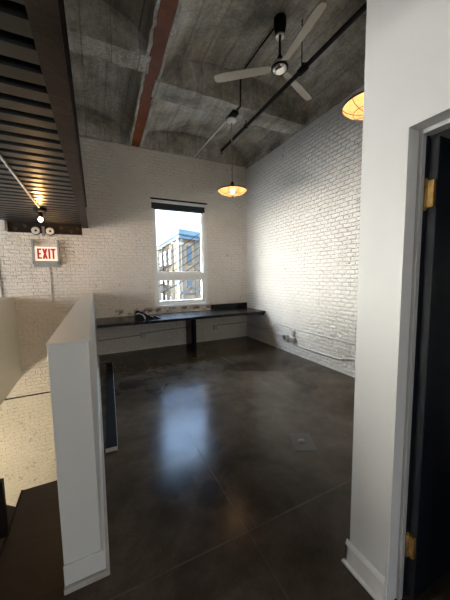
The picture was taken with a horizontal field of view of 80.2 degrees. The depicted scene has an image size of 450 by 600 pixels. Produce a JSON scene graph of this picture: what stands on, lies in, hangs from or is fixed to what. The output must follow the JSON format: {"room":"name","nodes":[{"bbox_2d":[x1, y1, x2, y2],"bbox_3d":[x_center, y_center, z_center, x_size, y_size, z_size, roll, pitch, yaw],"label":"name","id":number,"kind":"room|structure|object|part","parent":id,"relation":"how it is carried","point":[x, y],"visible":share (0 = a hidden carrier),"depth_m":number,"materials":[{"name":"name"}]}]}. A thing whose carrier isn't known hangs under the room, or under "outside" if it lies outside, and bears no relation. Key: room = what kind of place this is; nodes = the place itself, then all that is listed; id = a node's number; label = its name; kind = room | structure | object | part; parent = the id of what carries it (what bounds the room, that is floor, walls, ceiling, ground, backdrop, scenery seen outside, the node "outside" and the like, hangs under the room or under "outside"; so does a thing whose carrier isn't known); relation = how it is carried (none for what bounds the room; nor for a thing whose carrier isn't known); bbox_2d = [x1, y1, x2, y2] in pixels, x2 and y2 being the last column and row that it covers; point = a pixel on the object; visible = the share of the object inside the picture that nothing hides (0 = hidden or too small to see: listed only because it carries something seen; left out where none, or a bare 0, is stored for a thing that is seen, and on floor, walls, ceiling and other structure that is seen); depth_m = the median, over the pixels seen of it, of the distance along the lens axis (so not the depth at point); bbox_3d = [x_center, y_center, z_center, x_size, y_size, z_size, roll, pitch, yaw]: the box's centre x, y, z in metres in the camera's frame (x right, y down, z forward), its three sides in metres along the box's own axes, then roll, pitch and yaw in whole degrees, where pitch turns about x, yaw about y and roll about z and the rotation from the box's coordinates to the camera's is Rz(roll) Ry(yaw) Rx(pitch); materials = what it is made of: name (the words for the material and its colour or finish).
{"room":"open-plan office","nodes":[
{"label":"open-plan office","id":0,"kind":"room"},
{"bbox_2d":[0,297,21,404],"bbox_3d":[-2.797,0.866,2.706,0.140,1.485,4.760,-3,6,-26],"label":"wall","id":1,"kind":"structure","parent":0,"point":[10,367],"depth_m":4.33,"materials":[{"name":"white paint"}]},
{"bbox_2d":[45,293,100,564],"bbox_3d":[-1.729,0.671,3.360,0.181,1.290,4.490,-3,6,-26],"label":"wall","id":2,"kind":"structure","parent":0,"point":[72,348],"depth_m":1.35,"materials":[{"name":"white paint"}]},
{"bbox_2d":[63,349,109,595],"bbox_3d":[-1.712,1.228,3.412,0.194,0.110,4.498,-3,6,-26],"label":"baseboard","id":3,"kind":"structure","parent":2,"relation":"attached to","point":[81,568],"depth_m":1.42,"materials":[{"name":"white paint"}]},
{"bbox_2d":[0,136,246,506],"bbox_3d":[-2.851,0.704,5.555,8.010,7.650,0.420,-3,6,-26],"label":"wall","id":4,"kind":"structure","parent":0,"point":[111,260],"depth_m":5.42,"materials":[{"name":"white brick"}]},
{"bbox_2d":[0,274,3,296],"bbox_3d":[-3.950,-0.613,4.656,0.063,1.131,0.028,-3,6,-26],"label":"conduit","id":5,"kind":"object","parent":4,"relation":"attached to","point":[0,274],"visible":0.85,"depth_m":4.69,"materials":[{"name":"silver metal"}]},
{"bbox_2d":[0,220,6,230],"bbox_3d":[-5.090,-1.249,4.007,2.850,0.230,0.100,-3,6,-26],"label":"trim","id":6,"kind":"structure","parent":4,"relation":"attached to","point":[2,222],"depth_m":4.58,"materials":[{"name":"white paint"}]},
{"bbox_2d":[6,234,20,246],"bbox_3d":[-3.742,-1.049,4.730,0.220,0.220,0.012,-3,6,-26],"label":"cover plate","id":7,"kind":"object","parent":4,"relation":"attached to","point":[12,240],"visible":1,"depth_m":4.72,"materials":[{"name":"white paint"}]},
{"bbox_2d":[5,392,49,399],"bbox_3d":[-4.573,1.845,4.586,3.950,0.017,0.032,-3,6,-26],"label":"trim","id":8,"kind":"structure","parent":4,"relation":"attached to","point":[44,392],"depth_m":5.00,"materials":[{"name":"brown paint"}]},
{"bbox_2d":[6,220,81,234],"bbox_3d":[-3.278,-1.318,4.900,1.150,0.190,0.070,-3,6,-26],"label":"channel","id":9,"kind":"object","parent":4,"relation":"attached to","point":[13,226],"visible":0.96,"depth_m":4.89,"materials":[{"name":"brown paint"}]},
{"bbox_2d":[30,226,54,235],"bbox_3d":[-3.273,-1.243,4.811,0.371,0.163,0.104,-3,6,-26],"label":"emergency light","id":10,"kind":"object","parent":9,"relation":"attached to","point":[35,230],"visible":1,"depth_m":4.80,"materials":[{"name":"grey paint"}]},
{"bbox_2d":[31,239,60,266],"bbox_3d":[-3.291,-0.858,4.918,0.423,0.490,0.092,-3,6,-26],"label":"exit sign","id":11,"kind":"object","parent":4,"relation":"attached to","point":[41,256],"visible":1,"depth_m":4.90,"materials":[{"name":"grey paint"}]},
{"bbox_3d":[-3.309,-0.800,4.953,0.405,0.370,0.022,-3,6,-26],"label":"plate","id":12,"kind":"part","parent":11,"relation":"part of","materials":[{"name":"grey paint"}]},
{"bbox_2d":[49,267,55,330],"bbox_3d":[-3.255,0.153,5.060,0.037,1.650,0.020,-3,6,-26],"label":"conduit","id":13,"kind":"object","parent":4,"relation":"attached to","point":[49,267],"visible":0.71,"depth_m":5.04,"materials":[{"name":"white metal"}]},
{"bbox_2d":[129,0,160,145],"bbox_3d":[0.038,-2.777,1.057,0.063,0.092,9.516,-3,6,-24],"label":"trim","id":14,"kind":"structure","parent":4,"relation":"attached to","point":[156,4],"depth_m":3.16,"materials":[{"name":"concrete"}]},
{"bbox_2d":[98,326,197,340],"bbox_3d":[-1.619,0.726,5.907,2.171,0.129,0.024,-3,6,-26],"label":"conduit","id":15,"kind":"object","parent":4,"relation":"attached to","point":[196,326],"visible":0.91,"depth_m":5.78,"materials":[{"name":"grey metal"}]},
{"bbox_2d":[140,0,182,146],"bbox_3d":[0.214,-2.788,1.150,0.062,0.092,9.516,-3,6,-24],"label":"trim","id":16,"kind":"structure","parent":4,"relation":"attached to","point":[180,2],"depth_m":3.15,"materials":[{"name":"concrete"}]},
{"bbox_2d":[76,109,247,166],"bbox_3d":[-1.862,-3.473,5.487,5.293,0.671,0.224,-3,6,-26],"label":"trim","id":17,"kind":"structure","parent":4,"relation":"on","point":[91,126],"depth_m":5.69,"materials":[{"name":"concrete"}]},
{"bbox_2d":[150,197,208,307],"bbox_3d":[-1.016,-1.044,6.134,1.310,2.379,0.155,-3,6,-26],"label":"window","id":18,"kind":"structure","parent":4,"relation":"in","point":[201,275],"depth_m":6.16,"materials":[{"name":"white paint"}]},
{"bbox_2d":[151,202,204,213],"bbox_3d":[-1.031,-2.054,5.976,1.215,0.140,0.040,-3,6,-26],"label":"roller shade","id":19,"kind":"object","parent":18,"relation":"attached to","point":[159,206],"visible":1,"depth_m":5.94,"materials":[{"name":"fabric"}]},
{"bbox_3d":[-1.047,-1.386,6.109,1.120,1.525,0.060,-3,6,-26],"label":"sash","id":20,"kind":"part","parent":18,"relation":"part of","materials":[{"name":"clear glass"}]},
{"bbox_3d":[-1.028,-0.228,6.212,1.120,0.550,0.070,-3,6,-26],"label":"sash","id":21,"kind":"part","parent":18,"relation":"part of","materials":[{"name":"clear glass"}]},
{"bbox_3d":[-1.004,0.118,6.240,1.300,0.045,0.155,-3,6,-26],"label":"sill","id":22,"kind":"part","parent":18,"relation":"part of","materials":[{"name":"white paint"}]},
{"bbox_2d":[193,121,226,157],"bbox_3d":[-0.326,-3.110,5.229,0.029,0.048,1.660,-3,6,-26],"label":"conduit","id":23,"kind":"object","parent":4,"relation":"attached to","point":[222,125],"visible":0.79,"depth_m":5.07,"materials":[{"name":"silver metal"}]},
{"bbox_2d":[211,302,246,309],"bbox_3d":[0.112,0.150,6.694,1.008,0.125,0.030,-3,6,-26],"label":"backsplash","id":24,"kind":"structure","parent":4,"relation":"attached to","point":[231,305],"depth_m":6.67,"materials":[{"name":"black laminate"}]},
{"bbox_2d":[70,0,366,161],"bbox_3d":[0.227,-3.005,1.224,5.290,0.471,9.660,-3,6,-26],"label":"ceiling","id":25,"kind":"structure","parent":0,"point":[226,34],"depth_m":3.76,"materials":[{"name":"concrete"}]},
{"bbox_2d":[64,0,150,73],"bbox_3d":[-2.082,-3.199,2.772,2.519,0.702,0.300,-3,6,-26],"label":"ceiling beam","id":26,"kind":"structure","parent":25,"relation":"attached to","point":[95,29],"depth_m":3.02,"materials":[{"name":"concrete"}]},
{"bbox_2d":[151,60,306,134],"bbox_3d":[0.179,-3.376,4.304,2.668,0.704,0.382,-3,6,-26],"label":"beam","id":27,"kind":"structure","parent":25,"relation":"attached to","point":[192,84],"depth_m":4.11,"materials":[{"name":"concrete"}]},
{"bbox_2d":[226,109,238,118],"bbox_3d":[0.116,-3.008,4.371,0.100,0.055,0.260,-3,6,-26],"label":"junction box","id":28,"kind":"object","parent":25,"relation":"attached to","point":[233,113],"visible":0.73,"depth_m":4.28,"materials":[{"name":"black paint"}]},
{"bbox_2d":[218,117,246,197],"bbox_3d":[0.117,-2.354,4.473,0.504,1.258,0.504,-3,6,-26],"label":"pendant lamp","id":29,"kind":"object","parent":28,"relation":"hanging from","point":[232,190],"visible":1,"depth_m":4.41,"materials":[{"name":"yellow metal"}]},
{"bbox_2d":[218,186,245,196],"bbox_3d":[0.125,-1.810,4.524,0.480,0.084,0.480,-3,6,-26],"label":"diffuser","id":30,"kind":"object","parent":29,"relation":"attached to","point":[228,191],"depth_m":4.40,"materials":[{"name":"yellow glass"}]},
{"bbox_3d":[0.115,-2.497,4.460,0.021,0.973,0.023,-3,6,-26],"label":"cord","id":31,"kind":"part","parent":29,"relation":"part of","materials":[{"name":"metal"}]},
{"bbox_2d":[236,28,273,111],"bbox_3d":[0.408,-3.207,3.793,0.032,0.502,0.999,-4,6,-27],"label":"conduit","id":32,"kind":"object","parent":25,"relation":"attached to","point":[272,30],"visible":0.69,"depth_m":3.77,"materials":[{"name":"grey metal"}]},
{"bbox_2d":[214,1,326,99],"bbox_3d":[0.785,-3.109,3.165,1.454,0.600,1.361,-3,6,-26],"label":"ceiling fan","id":33,"kind":"object","parent":25,"relation":"hanging from","point":[279,67],"visible":1,"depth_m":3.25,"materials":[{"name":"black paint"}]},
{"bbox_3d":[0.212,-2.871,3.395,0.710,0.035,0.119,0,5,12],"label":"blade","id":34,"kind":"part","parent":33,"relation":"part of","materials":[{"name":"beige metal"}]},
{"bbox_3d":[0.995,-2.906,3.645,0.119,0.035,0.710,4,7,42],"label":"blade","id":35,"kind":"part","parent":33,"relation":"part of","materials":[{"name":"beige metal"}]},
{"bbox_3d":[0.822,-2.829,2.845,0.119,0.035,0.710,-3,6,-18],"label":"blade","id":36,"kind":"part","parent":33,"relation":"part of","materials":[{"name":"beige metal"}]},
{"bbox_2d":[220,1,366,153],"bbox_3d":[1.826,-2.956,1.497,0.084,0.645,8.745,-3,6,-26],"label":"pipe","id":37,"kind":"object","parent":25,"relation":"hanging from","point":[304,67],"visible":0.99,"depth_m":3.26,"materials":[{"name":"black metal"}]},
{"bbox_2d":[341,90,363,120],"bbox_3d":[1.400,-2.543,2.549,0.504,1.523,0.504,-3,6,-26],"label":"pendant lamp","id":38,"kind":"object","parent":37,"relation":"hanging from","point":[353,107],"visible":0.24,"depth_m":2.58,"materials":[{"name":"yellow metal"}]},
{"bbox_2d":[33,336,449,599],"bbox_3d":[-0.756,1.617,1.088,7.810,0.200,9.560,-3,6,-26],"label":"floor","id":39,"kind":"structure","parent":0,"point":[210,495],"depth_m":2.12,"materials":[{"name":"concrete"}]},
{"bbox_2d":[0,480,64,599],"bbox_3d":[-2.093,3.223,1.718,2.178,3.124,1.489,-3,6,-26],"label":"flight","id":40,"kind":"object","parent":39,"relation":"attached to","point":[31,555],"visible":0.84,"depth_m":1.77,"materials":[{"name":"brown paint"}]},
{"bbox_2d":[0,478,10,538],"bbox_3d":[-1.823,1.594,1.623,0.815,0.663,0.097,-5,7,-40],"label":"post","id":41,"kind":"object","parent":40,"relation":"on","point":[4,529],"visible":1,"depth_m":1.84,"materials":[{"name":"brown paint"}]},
{"bbox_3d":[-1.550,1.627,1.862,0.080,0.011,0.080,-3,6,-26],"label":"plate","id":42,"kind":"part","parent":41,"relation":"part of","materials":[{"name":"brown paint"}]},
{"bbox_2d":[106,362,117,452],"bbox_3d":[-1.573,1.270,3.665,0.105,0.036,2.656,-3,6,-24],"label":"board","id":43,"kind":"object","parent":39,"relation":"on","point":[111,425],"visible":1,"depth_m":3.07,"materials":[{"name":"black paint"}]},
{"bbox_2d":[96,302,265,352],"bbox_3d":[-0.828,0.630,5.812,3.520,0.890,0.865,-3,6,-26],"label":"desk","id":44,"kind":"object","parent":39,"relation":"on","point":[231,309],"visible":1,"depth_m":5.61,"materials":[{"name":"black laminate"}]},
{"bbox_2d":[134,311,153,319],"bbox_3d":[-1.589,0.279,5.239,0.347,0.187,0.264,-3,6,-26],"label":"desk phone","id":45,"kind":"object","parent":44,"relation":"on","point":[138,315],"visible":1,"depth_m":5.13,"materials":[{"name":"black plastic"}]},
{"bbox_3d":[-0.731,0.725,5.748,0.040,0.710,0.570,-3,6,-26],"label":"support panel","id":46,"kind":"part","parent":44,"relation":"part of","materials":[{"name":"black laminate"}]},
{"bbox_2d":[289,433,317,450],"bbox_3d":[0.743,1.354,2.559,0.200,0.008,0.270,-1,5,1],"label":"floor hatch","id":47,"kind":"object","parent":39,"relation":"on","point":[301,441],"visible":1,"depth_m":2.54,"materials":[{"name":"metal"}]},
{"bbox_2d":[246,85,363,377],"bbox_3d":[2.680,-0.726,2.793,0.300,4.450,9.980,-3,6,-26],"label":"wall","id":48,"kind":"structure","parent":0,"point":[303,198],"depth_m":4.80,"materials":[{"name":"white brick"}]},
{"bbox_2d":[248,324,292,336],"bbox_3d":[0.963,0.589,6.140,0.020,0.220,1.785,-3,6,-26],"label":"conduit","id":49,"kind":"object","parent":48,"relation":"attached to","point":[248,324],"visible":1,"depth_m":5.86,"materials":[{"name":"silver metal"}]},
{"bbox_2d":[290,337,295,342],"bbox_3d":[1.348,0.799,5.332,0.059,0.110,0.120,-3,6,-26],"label":"outlet box","id":50,"kind":"object","parent":48,"relation":"attached to","point":[292,339],"visible":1,"depth_m":5.29,"materials":[{"name":"white paint"}]},
{"bbox_2d":[245,75,364,168],"bbox_3d":[1.416,-3.135,4.858,0.160,0.124,3.971,-3,6,-26],"label":"trim","id":51,"kind":"structure","parent":48,"relation":"on","point":[358,84],"depth_m":4.45,"materials":[{"name":"concrete"}]},
{"bbox_2d":[292,343,355,360],"bbox_3d":[1.907,0.942,4.225,0.024,0.109,2.564,-3,6,-26],"label":"conduit","id":52,"kind":"object","parent":48,"relation":"attached to","point":[292,343],"visible":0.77,"depth_m":4.57,"materials":[{"name":"white metal"}]},
{"bbox_2d":[293,328,355,344],"bbox_3d":[1.937,0.753,4.140,0.020,0.195,2.615,-3,6,-26],"label":"conduit","id":53,"kind":"object","parent":48,"relation":"attached to","point":[295,328],"visible":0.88,"depth_m":4.58,"materials":[{"name":"white metal"}]},
{"bbox_2d":[350,0,449,599],"bbox_3d":[1.690,-0.809,-0.746,0.120,4.900,4.512,-3,6,-26],"label":"wall partition","id":54,"kind":"structure","parent":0,"point":[407,77],"depth_m":1.20,"materials":[{"name":"white paint"}]},
{"bbox_2d":[341,538,385,599],"bbox_3d":[0.765,1.394,1.412,0.150,0.140,0.232,-3,6,-26],"label":"baseboard","id":55,"kind":"structure","parent":54,"relation":"attached to","point":[362,569],"depth_m":1.37,"materials":[{"name":"white paint"}]},
{"bbox_2d":[396,118,449,599],"bbox_3d":[1.432,0.394,1.010,0.910,2.186,0.900,-3,6,-26],"label":"door frame","id":56,"kind":"structure","parent":54,"relation":"in","point":[424,528],"depth_m":1.22,"materials":[{"name":"grey paint"}]},
{"bbox_2d":[431,128,449,138],"bbox_3d":[1.800,-1.042,1.742,2.260,4.900,0.112,-3,6,-26],"label":"wall","id":57,"kind":"structure","parent":0,"point":[446,133],"depth_m":1.37,"materials":[{"name":"white paint"}]},
{"bbox_3d":[0.087,-3.161,1.142,0.445,0.620,9.660,-3,6,-26],"label":"ceiling strip","id":58,"kind":"object","parent":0,"visible":0},
{"bbox_2d":[131,0,178,146],"bbox_3d":[0.124,-2.833,1.099,0.163,0.166,9.509,-3,6,-24],"label":"steel beam","id":59,"kind":"structure","parent":58,"relation":"attached to","point":[166,10],"depth_m":3.23,"materials":[{"name":"red metal"}]},
{"bbox_3d":[1.473,1.096,-3.372,8.010,8.600,0.300,-3,6,-26],"label":"wall","id":60,"kind":"structure","parent":0,"visible":0},
{"bbox_2d":[23,0,87,227],"bbox_3d":[-0.637,-1.241,0.896,0.109,0.428,9.558,-3,6,-26],"label":"steel beam","id":61,"kind":"structure","parent":60,"relation":"attached to","point":[47,18],"depth_m":1.36,"materials":[{"name":"black metal"}]},
{"bbox_3d":[-2.474,-1.195,0.009,4.085,0.250,9.560,-3,6,-26],"label":"ceiling","id":62,"kind":"structure","parent":0,"visible":0},
{"bbox_2d":[0,0,80,224],"bbox_3d":[-2.490,-1.004,0.014,4.020,0.075,9.539,-3,6,-26],"label":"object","id":63,"kind":"structure","parent":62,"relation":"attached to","point":[30,145],"depth_m":1.91,"materials":[{"name":"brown metal"}]},
{"bbox_2d":[0,154,39,207],"bbox_3d":[-1.380,-1.089,1.254,0.033,0.022,5.620,-3,6,-26],"label":"conduit","id":64,"kind":"object","parent":63,"relation":"attached to","point":[1,157],"visible":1,"depth_m":2.64,"materials":[{"name":"silver metal"}]},
{"bbox_2d":[33,207,46,221],"bbox_3d":[-2.658,-1.222,3.844,0.170,0.192,0.170,-3,6,-26],"label":"light","id":65,"kind":"object","parent":63,"relation":"attached to","point":[41,210],"visible":1,"depth_m":3.81,"materials":[{"name":"black paint"}]},
{"label":"outside","id":66,"kind":"structure","parent":0,"visible":0},
{"bbox_3d":[-16.470,1.633,45.925,130.000,0.100,83.540,-3,6,-26],"label":"street","id":67,"kind":"object","parent":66,"visible":0},
{"bbox_2d":[171,239,182,299],"bbox_3d":[-2.737,0.282,15.983,0.700,7.750,0.100,-3,6,-26],"label":"utility pole","id":68,"kind":"object","parent":67,"relation":"on","point":[177,243],"visible":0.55,"depth_m":15.71,"materials":[{"name":"grey paint"}]},
{"bbox_2d":[157,229,200,300],"bbox_3d":[-3.612,-2.537,34.230,9.073,10.000,15.825,-3,6,-26],"label":"brick building","id":69,"kind":"structure","parent":67,"relation":"on","point":[189,289],"depth_m":27.19,"materials":[{"name":"beige brick"}]},
{"bbox_3d":[-3.678,-7.091,33.805,9.073,0.850,15.825,-3,6,-26],"label":"cornice","id":70,"kind":"part","parent":69,"relation":"part of","materials":[{"name":"blue paint"}]},
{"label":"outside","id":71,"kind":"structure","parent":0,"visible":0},
{"bbox_2d":[158,246,200,271],"bbox_3d":[-1.956,-2.639,13.546,5.516,3.428,0.038,-3,6,-26],"label":"overhead cable","id":72,"kind":"object","parent":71,"point":[200,246],"visible":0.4,"depth_m":13.40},
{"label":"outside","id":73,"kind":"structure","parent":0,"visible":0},
{"bbox_2d":[157,240,199,265],"bbox_3d":[-2.135,-2.969,13.877,5.516,3.428,0.038,-3,6,-26],"label":"overhead cable","id":74,"kind":"object","parent":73,"point":[198,240],"visible":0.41,"depth_m":13.75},
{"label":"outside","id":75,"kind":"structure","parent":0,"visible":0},
{"bbox_2d":[157,233,199,258],"bbox_3d":[-2.314,-3.298,14.207,5.516,3.428,0.038,-3,6,-26],"label":"overhead cable","id":76,"kind":"object","parent":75,"point":[199,233],"visible":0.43,"depth_m":14.14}
]}

